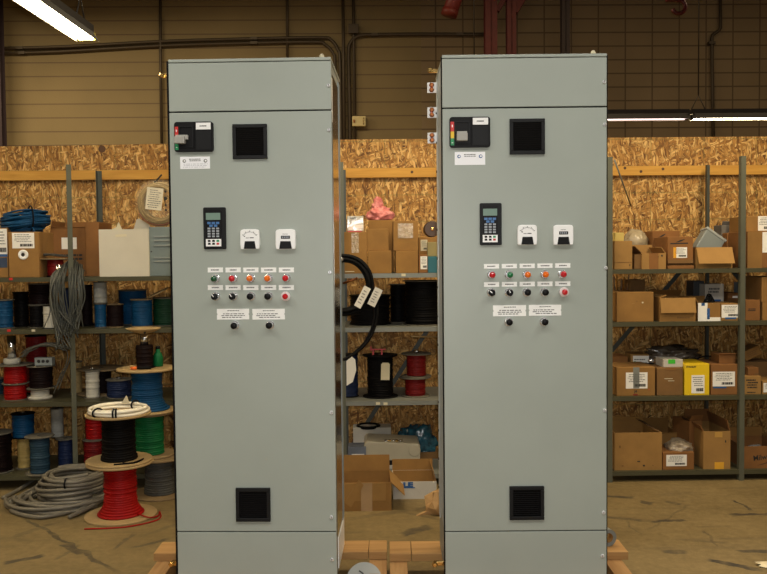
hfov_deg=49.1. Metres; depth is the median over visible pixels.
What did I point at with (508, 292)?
switch
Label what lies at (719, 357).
cardboard box
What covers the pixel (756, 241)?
cardboard box
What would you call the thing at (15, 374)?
spool
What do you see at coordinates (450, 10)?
vent pipe
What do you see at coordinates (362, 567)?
round plate
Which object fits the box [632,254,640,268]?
cardboard box
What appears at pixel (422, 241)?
cardboard box
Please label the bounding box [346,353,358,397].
spool
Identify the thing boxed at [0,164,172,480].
shelving
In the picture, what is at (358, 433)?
cardboard box
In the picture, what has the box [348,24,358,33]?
junction box
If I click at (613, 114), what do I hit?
lamp
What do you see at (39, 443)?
spool
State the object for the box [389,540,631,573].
wooden pallet
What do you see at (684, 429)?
cardboard box
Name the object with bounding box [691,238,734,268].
cardboard box
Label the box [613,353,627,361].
cardboard box
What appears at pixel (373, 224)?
cardboard box
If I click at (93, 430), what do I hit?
spool
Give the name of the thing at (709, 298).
cable bundle
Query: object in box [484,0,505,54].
steel column
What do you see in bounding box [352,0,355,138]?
conduit
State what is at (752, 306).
cardboard box
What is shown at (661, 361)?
cardboard box
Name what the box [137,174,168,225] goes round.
cable coil
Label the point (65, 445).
spool
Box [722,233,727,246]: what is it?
cardboard box
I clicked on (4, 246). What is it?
cardboard box
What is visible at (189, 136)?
switch
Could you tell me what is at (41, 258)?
disc
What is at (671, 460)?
cardboard box
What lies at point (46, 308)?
spool
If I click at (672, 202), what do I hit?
wall partition
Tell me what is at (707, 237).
case
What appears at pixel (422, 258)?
cardboard box
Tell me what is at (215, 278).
light
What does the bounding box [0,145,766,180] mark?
trim
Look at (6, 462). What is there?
spool
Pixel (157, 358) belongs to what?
bottle
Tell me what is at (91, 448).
spool
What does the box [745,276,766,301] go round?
cardboard box
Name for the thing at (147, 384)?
spool
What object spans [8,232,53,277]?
cardboard box
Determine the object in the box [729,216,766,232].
cardboard box
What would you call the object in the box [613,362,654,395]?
cardboard box
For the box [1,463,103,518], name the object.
coil
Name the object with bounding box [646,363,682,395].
cardboard box
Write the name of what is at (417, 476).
cardboard box
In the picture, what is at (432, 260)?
cardboard box
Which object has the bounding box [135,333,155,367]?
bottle
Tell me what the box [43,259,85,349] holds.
wire hank
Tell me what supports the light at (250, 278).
attached to the tall cabinet at (254, 143)
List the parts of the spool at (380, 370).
red bracket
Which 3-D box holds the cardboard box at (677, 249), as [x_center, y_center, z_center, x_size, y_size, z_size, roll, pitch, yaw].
[2.043,-0.261,5.930,0.176,0.183,0.281,-1,2,-1]
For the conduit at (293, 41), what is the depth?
12.41 m
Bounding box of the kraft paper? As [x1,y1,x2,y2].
[416,489,438,515]
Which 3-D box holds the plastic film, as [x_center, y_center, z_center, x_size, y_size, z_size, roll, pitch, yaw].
[2.129,0.479,6.209,0.465,0.111,0.242,-1,2,-1]
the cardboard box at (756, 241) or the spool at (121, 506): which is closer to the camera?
the spool at (121, 506)
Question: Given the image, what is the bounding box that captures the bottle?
[153,346,162,366]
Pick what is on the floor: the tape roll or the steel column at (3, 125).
the steel column at (3, 125)
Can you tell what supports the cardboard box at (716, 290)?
on the shelving at (740, 272)
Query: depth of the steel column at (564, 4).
11.92 m
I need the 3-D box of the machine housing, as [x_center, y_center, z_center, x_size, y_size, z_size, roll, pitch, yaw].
[0.059,1.176,6.037,0.396,0.201,0.284,-1,2,-1]
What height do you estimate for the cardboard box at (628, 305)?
0.206 m
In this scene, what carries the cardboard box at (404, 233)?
on the cardboard box at (405, 261)
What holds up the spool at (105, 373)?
on the shelving at (62, 397)
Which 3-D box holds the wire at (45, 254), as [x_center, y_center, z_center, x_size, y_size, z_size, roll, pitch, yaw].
[-2.280,-0.220,5.804,0.191,0.027,0.076,-1,2,-18]
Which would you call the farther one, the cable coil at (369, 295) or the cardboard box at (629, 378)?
the cardboard box at (629, 378)
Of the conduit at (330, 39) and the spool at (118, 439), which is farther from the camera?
the conduit at (330, 39)
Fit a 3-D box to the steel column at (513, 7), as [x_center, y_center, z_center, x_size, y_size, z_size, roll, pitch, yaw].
[2.126,-2.201,12.024,0.853,6.600,0.260,-1,2,-1]
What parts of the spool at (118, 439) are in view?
cable coil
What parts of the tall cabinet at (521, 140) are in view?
post, panel, frame, maker plate, legend plate, legend plate, legend plate, legend plate, legend plate, panel, plinth panel, vent frame, vent frame, legend plate, legend plate, legend plate, legend plate, legend plate, legend plate, legend plate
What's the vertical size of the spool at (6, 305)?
0.203 m
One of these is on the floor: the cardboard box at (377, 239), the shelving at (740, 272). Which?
the shelving at (740, 272)
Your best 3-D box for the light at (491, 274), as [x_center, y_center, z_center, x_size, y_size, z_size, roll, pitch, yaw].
[0.469,-0.052,3.635,0.039,0.039,0.049,-1,2,0]
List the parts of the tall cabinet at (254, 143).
maker plate, legend plate, legend plate, legend plate, legend plate, legend plate, vent frame, panel, legend plate, legend plate, vent frame, plinth panel, legend plate, legend plate, legend plate, legend plate, legend plate, frame, panel, post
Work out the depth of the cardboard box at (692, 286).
6.20 m
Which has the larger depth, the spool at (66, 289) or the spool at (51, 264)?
the spool at (66, 289)
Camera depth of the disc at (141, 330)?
5.52 m
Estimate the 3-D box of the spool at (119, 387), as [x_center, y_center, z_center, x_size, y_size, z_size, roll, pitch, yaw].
[-1.851,0.700,5.886,0.184,0.142,0.183,-1,2,0]
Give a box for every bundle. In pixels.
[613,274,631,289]
[703,293,714,302]
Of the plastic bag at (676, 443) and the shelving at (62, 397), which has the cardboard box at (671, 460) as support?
the plastic bag at (676, 443)
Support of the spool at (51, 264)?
on the shelving at (62, 397)
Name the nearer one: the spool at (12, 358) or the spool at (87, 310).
the spool at (12, 358)
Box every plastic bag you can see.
[366,196,394,219]
[397,423,437,451]
[624,228,648,244]
[663,437,692,451]
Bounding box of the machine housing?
[364,433,419,468]
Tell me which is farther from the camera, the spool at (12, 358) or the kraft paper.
the spool at (12, 358)
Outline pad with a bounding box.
[666,263,690,264]
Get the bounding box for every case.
[149,227,169,275]
[693,227,726,247]
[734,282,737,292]
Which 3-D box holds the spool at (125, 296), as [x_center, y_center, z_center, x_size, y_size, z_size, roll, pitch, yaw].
[-1.815,0.144,6.086,0.202,0.249,0.201,-1,2,0]
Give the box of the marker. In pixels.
[130,366,150,369]
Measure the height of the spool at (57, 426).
0.207 m
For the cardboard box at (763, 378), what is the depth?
5.82 m
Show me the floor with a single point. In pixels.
(716, 523)
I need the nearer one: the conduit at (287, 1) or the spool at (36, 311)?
the spool at (36, 311)
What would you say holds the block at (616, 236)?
on the cardboard box at (622, 250)
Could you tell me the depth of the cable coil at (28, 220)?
5.74 m
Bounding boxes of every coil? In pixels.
[0,205,50,231]
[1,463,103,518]
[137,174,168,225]
[341,254,382,384]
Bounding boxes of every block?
[35,357,54,365]
[613,233,623,240]
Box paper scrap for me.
[757,561,766,567]
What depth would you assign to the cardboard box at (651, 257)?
5.77 m
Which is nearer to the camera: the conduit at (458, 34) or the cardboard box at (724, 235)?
the cardboard box at (724, 235)
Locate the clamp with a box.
[648,358,654,363]
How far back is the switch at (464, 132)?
3.62 m
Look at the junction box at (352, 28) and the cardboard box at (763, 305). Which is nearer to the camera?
the cardboard box at (763, 305)
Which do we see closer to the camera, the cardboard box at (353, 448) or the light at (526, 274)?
the light at (526, 274)
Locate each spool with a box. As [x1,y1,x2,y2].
[0,299,15,328]
[0,362,34,384]
[0,377,3,395]
[0,428,13,473]
[3,335,20,364]
[3,384,27,400]
[10,411,35,438]
[12,292,29,326]
[16,439,30,469]
[24,334,47,393]
[24,432,54,476]
[26,364,55,389]
[26,388,53,400]
[28,283,51,304]
[28,305,43,327]
[43,305,53,328]
[46,260,63,276]
[50,407,64,437]
[55,436,72,467]
[61,288,68,324]
[70,360,82,393]
[76,364,123,396]
[80,285,93,325]
[82,438,101,470]
[83,367,101,398]
[84,395,152,468]
[84,417,101,440]
[84,459,161,529]
[92,282,107,303]
[94,303,106,327]
[105,376,131,398]
[106,303,123,327]
[116,364,172,415]
[118,289,146,324]
[130,298,153,326]
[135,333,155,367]
[135,412,173,459]
[137,449,174,501]
[153,297,170,325]
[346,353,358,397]
[349,294,390,325]
[362,346,397,398]
[389,284,405,322]
[400,376,430,397]
[401,349,431,377]
[403,280,437,325]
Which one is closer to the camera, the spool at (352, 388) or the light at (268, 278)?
the light at (268, 278)
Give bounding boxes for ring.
[356,422,379,429]
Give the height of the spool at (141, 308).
0.194 m
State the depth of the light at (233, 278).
3.67 m
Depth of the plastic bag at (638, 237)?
6.08 m
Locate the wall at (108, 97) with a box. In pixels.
[3,0,766,145]
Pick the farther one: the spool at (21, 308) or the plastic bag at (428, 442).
the plastic bag at (428, 442)
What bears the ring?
on the cardboard box at (358, 433)
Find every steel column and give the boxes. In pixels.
[0,0,6,145]
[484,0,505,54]
[506,0,525,53]
[560,0,569,53]
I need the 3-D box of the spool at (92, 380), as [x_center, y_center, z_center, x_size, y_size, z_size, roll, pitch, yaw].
[-2.029,0.666,5.862,0.122,0.216,0.121,-1,2,0]
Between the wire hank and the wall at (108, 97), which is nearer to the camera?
the wire hank
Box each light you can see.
[211,274,219,282]
[229,274,237,282]
[246,274,254,282]
[264,274,272,282]
[282,274,290,281]
[487,270,495,278]
[504,270,512,278]
[522,270,530,278]
[540,270,548,278]
[557,270,566,278]
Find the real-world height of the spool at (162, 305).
0.200 m
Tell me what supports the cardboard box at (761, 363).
on the shelving at (740, 272)
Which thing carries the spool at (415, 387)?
on the shelving at (432, 399)
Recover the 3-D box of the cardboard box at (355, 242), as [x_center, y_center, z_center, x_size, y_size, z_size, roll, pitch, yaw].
[-0.204,-0.243,5.900,0.179,0.291,0.301,-1,2,-1]
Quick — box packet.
[347,216,363,230]
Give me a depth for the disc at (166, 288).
5.82 m
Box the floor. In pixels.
[0,474,766,573]
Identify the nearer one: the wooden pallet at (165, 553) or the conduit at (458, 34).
the wooden pallet at (165, 553)
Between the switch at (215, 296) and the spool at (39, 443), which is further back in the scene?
the spool at (39, 443)
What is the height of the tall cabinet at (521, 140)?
2.335 m
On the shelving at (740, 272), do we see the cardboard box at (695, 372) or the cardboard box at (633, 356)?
the cardboard box at (695, 372)
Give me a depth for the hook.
8.84 m
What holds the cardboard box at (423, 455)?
on the shelving at (432, 399)
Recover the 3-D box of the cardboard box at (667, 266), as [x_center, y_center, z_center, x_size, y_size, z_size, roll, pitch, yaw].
[2.044,-0.143,5.935,0.183,0.023,0.300,-1,2,-1]
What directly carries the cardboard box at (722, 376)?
on the shelving at (740, 272)
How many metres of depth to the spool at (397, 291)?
6.09 m
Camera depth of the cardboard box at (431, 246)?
5.76 m
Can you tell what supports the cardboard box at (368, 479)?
on the floor
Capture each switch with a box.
[174,121,213,151]
[211,292,220,300]
[229,292,237,300]
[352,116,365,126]
[449,117,489,147]
[487,288,495,296]
[504,288,512,296]
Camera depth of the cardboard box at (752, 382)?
5.82 m
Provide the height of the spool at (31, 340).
0.423 m
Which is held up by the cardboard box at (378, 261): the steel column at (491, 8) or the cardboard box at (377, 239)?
the cardboard box at (377, 239)
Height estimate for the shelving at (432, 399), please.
2.220 m
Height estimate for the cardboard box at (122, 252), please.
0.396 m
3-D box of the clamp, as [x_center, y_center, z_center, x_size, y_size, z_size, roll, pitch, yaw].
[1.914,0.625,6.012,0.048,0.235,0.048,-1,2,-1]
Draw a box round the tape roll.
[607,527,615,545]
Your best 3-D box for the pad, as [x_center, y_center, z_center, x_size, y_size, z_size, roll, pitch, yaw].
[2.049,-0.162,5.945,0.164,0.015,0.240,-1,2,-1]
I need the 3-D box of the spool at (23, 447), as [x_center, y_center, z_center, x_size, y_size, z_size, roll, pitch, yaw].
[-2.536,1.167,5.931,0.113,0.222,0.114,-1,2,-18]
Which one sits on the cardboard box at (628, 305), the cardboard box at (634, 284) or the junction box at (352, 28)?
the cardboard box at (634, 284)
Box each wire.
[19,342,69,392]
[43,253,67,256]
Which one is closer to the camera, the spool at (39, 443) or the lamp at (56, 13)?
the lamp at (56, 13)
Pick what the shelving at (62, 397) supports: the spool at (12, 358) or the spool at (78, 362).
the spool at (78, 362)
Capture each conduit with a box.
[4,36,342,139]
[5,40,336,71]
[159,0,162,143]
[286,0,288,57]
[341,0,345,139]
[347,32,483,139]
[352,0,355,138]
[707,0,721,136]
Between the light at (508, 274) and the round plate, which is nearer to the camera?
the light at (508, 274)
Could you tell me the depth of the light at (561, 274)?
3.64 m
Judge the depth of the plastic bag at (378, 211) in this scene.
6.08 m
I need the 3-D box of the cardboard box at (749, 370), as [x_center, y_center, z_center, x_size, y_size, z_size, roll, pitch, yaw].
[2.575,0.586,5.902,0.074,0.054,0.101,-1,2,-1]
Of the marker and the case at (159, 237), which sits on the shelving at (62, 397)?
the case at (159, 237)
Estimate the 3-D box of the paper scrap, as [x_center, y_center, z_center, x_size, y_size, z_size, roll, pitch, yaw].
[1.953,1.396,4.225,0.160,0.012,0.100,-1,2,0]
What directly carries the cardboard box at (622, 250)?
on the shelving at (740, 272)
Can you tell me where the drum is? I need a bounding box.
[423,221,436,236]
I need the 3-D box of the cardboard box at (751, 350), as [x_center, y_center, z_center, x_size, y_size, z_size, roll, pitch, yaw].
[2.676,0.478,6.170,0.146,0.115,0.142,-1,2,-1]
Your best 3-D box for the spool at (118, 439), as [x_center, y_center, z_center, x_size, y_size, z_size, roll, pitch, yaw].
[-1.618,0.872,5.134,0.396,0.384,0.390,-1,2,0]
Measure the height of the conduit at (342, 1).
3.842 m
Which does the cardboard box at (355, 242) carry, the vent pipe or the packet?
the packet
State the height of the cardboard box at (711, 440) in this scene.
0.353 m
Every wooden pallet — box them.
[148,540,386,573]
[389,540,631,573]
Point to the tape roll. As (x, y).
(611, 539)
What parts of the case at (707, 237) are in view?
lid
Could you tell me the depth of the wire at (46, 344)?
5.74 m
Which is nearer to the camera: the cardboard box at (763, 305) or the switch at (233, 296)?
the switch at (233, 296)
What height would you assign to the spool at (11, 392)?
0.113 m
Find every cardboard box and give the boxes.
[0,228,10,277]
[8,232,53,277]
[51,221,85,275]
[85,222,111,275]
[99,219,149,276]
[344,231,366,273]
[344,454,404,510]
[348,442,365,454]
[353,424,390,442]
[366,229,388,250]
[368,251,391,272]
[369,220,393,271]
[392,221,417,250]
[392,459,436,498]
[394,251,417,272]
[418,237,436,253]
[418,254,427,272]
[420,448,438,458]
[427,242,436,255]
[428,256,436,272]
[613,241,631,268]
[613,290,653,321]
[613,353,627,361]
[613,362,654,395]
[613,416,661,469]
[622,279,644,290]
[625,351,648,362]
[632,245,665,268]
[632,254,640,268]
[639,418,676,444]
[644,231,679,246]
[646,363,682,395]
[648,290,695,321]
[654,237,692,262]
[656,357,682,366]
[662,445,693,469]
[666,265,693,268]
[673,415,703,451]
[682,359,708,394]
[682,409,729,468]
[686,280,703,295]
[687,296,720,320]
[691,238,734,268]
[698,359,736,394]
[699,283,723,300]
[711,352,735,362]
[714,221,728,235]
[715,301,737,320]
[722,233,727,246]
[724,292,737,301]
[728,231,766,267]
[728,298,759,320]
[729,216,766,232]
[729,426,766,468]
[734,343,761,360]
[735,358,766,375]
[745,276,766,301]
[745,366,758,374]
[745,374,760,393]
[760,302,766,319]
[761,376,766,393]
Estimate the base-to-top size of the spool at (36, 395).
0.078 m
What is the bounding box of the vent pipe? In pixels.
[441,0,461,18]
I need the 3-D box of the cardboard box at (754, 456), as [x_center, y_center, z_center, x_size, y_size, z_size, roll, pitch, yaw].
[2.640,1.141,6.005,0.290,0.224,0.341,-1,2,-1]
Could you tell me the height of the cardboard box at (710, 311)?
0.161 m
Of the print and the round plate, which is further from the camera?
the print
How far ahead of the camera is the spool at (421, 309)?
5.83 m
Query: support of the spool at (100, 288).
on the spool at (100, 309)
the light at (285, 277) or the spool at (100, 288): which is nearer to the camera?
the light at (285, 277)
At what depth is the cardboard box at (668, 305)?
5.79 m
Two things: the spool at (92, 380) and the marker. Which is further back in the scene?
the spool at (92, 380)
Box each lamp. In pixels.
[13,0,98,41]
[473,0,690,120]
[688,0,766,120]
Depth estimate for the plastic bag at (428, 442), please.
6.21 m
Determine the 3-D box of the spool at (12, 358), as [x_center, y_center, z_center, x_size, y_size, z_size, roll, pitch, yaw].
[-2.576,0.435,5.823,0.112,0.195,0.112,-1,2,-1]
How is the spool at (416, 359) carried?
on the spool at (415, 387)
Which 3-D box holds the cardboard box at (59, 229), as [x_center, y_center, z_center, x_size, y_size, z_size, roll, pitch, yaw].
[-2.239,-0.278,6.088,0.243,0.392,0.267,-1,2,-1]
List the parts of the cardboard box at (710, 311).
white panel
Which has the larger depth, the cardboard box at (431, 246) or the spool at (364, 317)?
the spool at (364, 317)
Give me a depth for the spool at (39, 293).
5.85 m
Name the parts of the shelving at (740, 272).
post, brace rod, shelf, shelf, shelf, shelf, post, post, shelf, shelf, shelf, shelf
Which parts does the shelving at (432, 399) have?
post, post, hook arm, shelf, shelf, shelf, shelf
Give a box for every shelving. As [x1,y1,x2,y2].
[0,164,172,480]
[340,162,438,477]
[607,156,766,482]
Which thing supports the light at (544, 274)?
attached to the tall cabinet at (521, 140)
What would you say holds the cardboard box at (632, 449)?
on the shelving at (740, 272)
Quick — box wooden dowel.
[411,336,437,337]
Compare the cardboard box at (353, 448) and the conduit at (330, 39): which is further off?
the conduit at (330, 39)
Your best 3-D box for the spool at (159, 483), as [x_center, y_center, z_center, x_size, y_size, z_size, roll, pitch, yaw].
[-1.491,1.250,5.608,0.370,0.264,0.368,-1,2,0]
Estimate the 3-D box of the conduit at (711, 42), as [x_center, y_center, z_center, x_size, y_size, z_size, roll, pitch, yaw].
[4.961,-3.553,12.581,0.206,3.289,0.085,-1,2,0]
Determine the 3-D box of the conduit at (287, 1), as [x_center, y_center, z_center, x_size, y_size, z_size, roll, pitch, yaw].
[-1.425,-4.147,12.435,0.062,2.003,0.040,-1,2,0]
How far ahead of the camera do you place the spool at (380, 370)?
5.86 m
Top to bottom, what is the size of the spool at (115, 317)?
0.162 m
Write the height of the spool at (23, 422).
0.182 m
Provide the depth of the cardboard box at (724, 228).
6.18 m
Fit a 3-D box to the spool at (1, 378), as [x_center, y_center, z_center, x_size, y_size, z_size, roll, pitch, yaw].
[-2.788,0.713,6.030,0.134,0.124,0.134,-1,2,0]
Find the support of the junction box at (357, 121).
attached to the wall at (108, 97)
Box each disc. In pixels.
[41,258,67,259]
[126,327,160,333]
[148,287,167,297]
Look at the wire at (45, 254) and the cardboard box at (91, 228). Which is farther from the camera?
the cardboard box at (91, 228)
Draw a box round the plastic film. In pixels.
[645,344,701,358]
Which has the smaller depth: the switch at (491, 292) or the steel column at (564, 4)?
the switch at (491, 292)
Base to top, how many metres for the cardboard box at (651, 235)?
0.269 m
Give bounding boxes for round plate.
[348,562,380,573]
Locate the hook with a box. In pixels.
[665,0,687,15]
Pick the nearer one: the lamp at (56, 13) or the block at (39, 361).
the lamp at (56, 13)
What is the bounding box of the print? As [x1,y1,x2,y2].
[0,258,6,267]
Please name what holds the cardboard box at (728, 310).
on the shelving at (740, 272)
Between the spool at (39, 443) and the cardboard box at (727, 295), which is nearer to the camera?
the spool at (39, 443)
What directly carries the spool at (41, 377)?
on the spool at (36, 395)
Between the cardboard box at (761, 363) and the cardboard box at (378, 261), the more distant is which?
the cardboard box at (761, 363)
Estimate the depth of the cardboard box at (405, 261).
5.75 m
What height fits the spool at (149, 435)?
0.296 m
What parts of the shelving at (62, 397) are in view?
shelf, shelf, shelf, shelf, post, post, shelf, shelf, shelf, shelf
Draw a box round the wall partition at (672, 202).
[0,136,766,454]
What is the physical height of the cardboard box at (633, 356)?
0.247 m
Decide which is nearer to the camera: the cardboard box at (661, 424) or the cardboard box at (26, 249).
the cardboard box at (26, 249)
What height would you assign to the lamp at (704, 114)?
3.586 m
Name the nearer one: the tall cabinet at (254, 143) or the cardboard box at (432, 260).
the tall cabinet at (254, 143)
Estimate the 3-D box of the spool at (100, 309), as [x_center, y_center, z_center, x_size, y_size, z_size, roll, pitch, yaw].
[-1.958,0.196,5.815,0.088,0.168,0.088,1,3,30]
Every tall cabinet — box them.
[159,54,344,573]
[427,50,607,573]
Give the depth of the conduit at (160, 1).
12.42 m

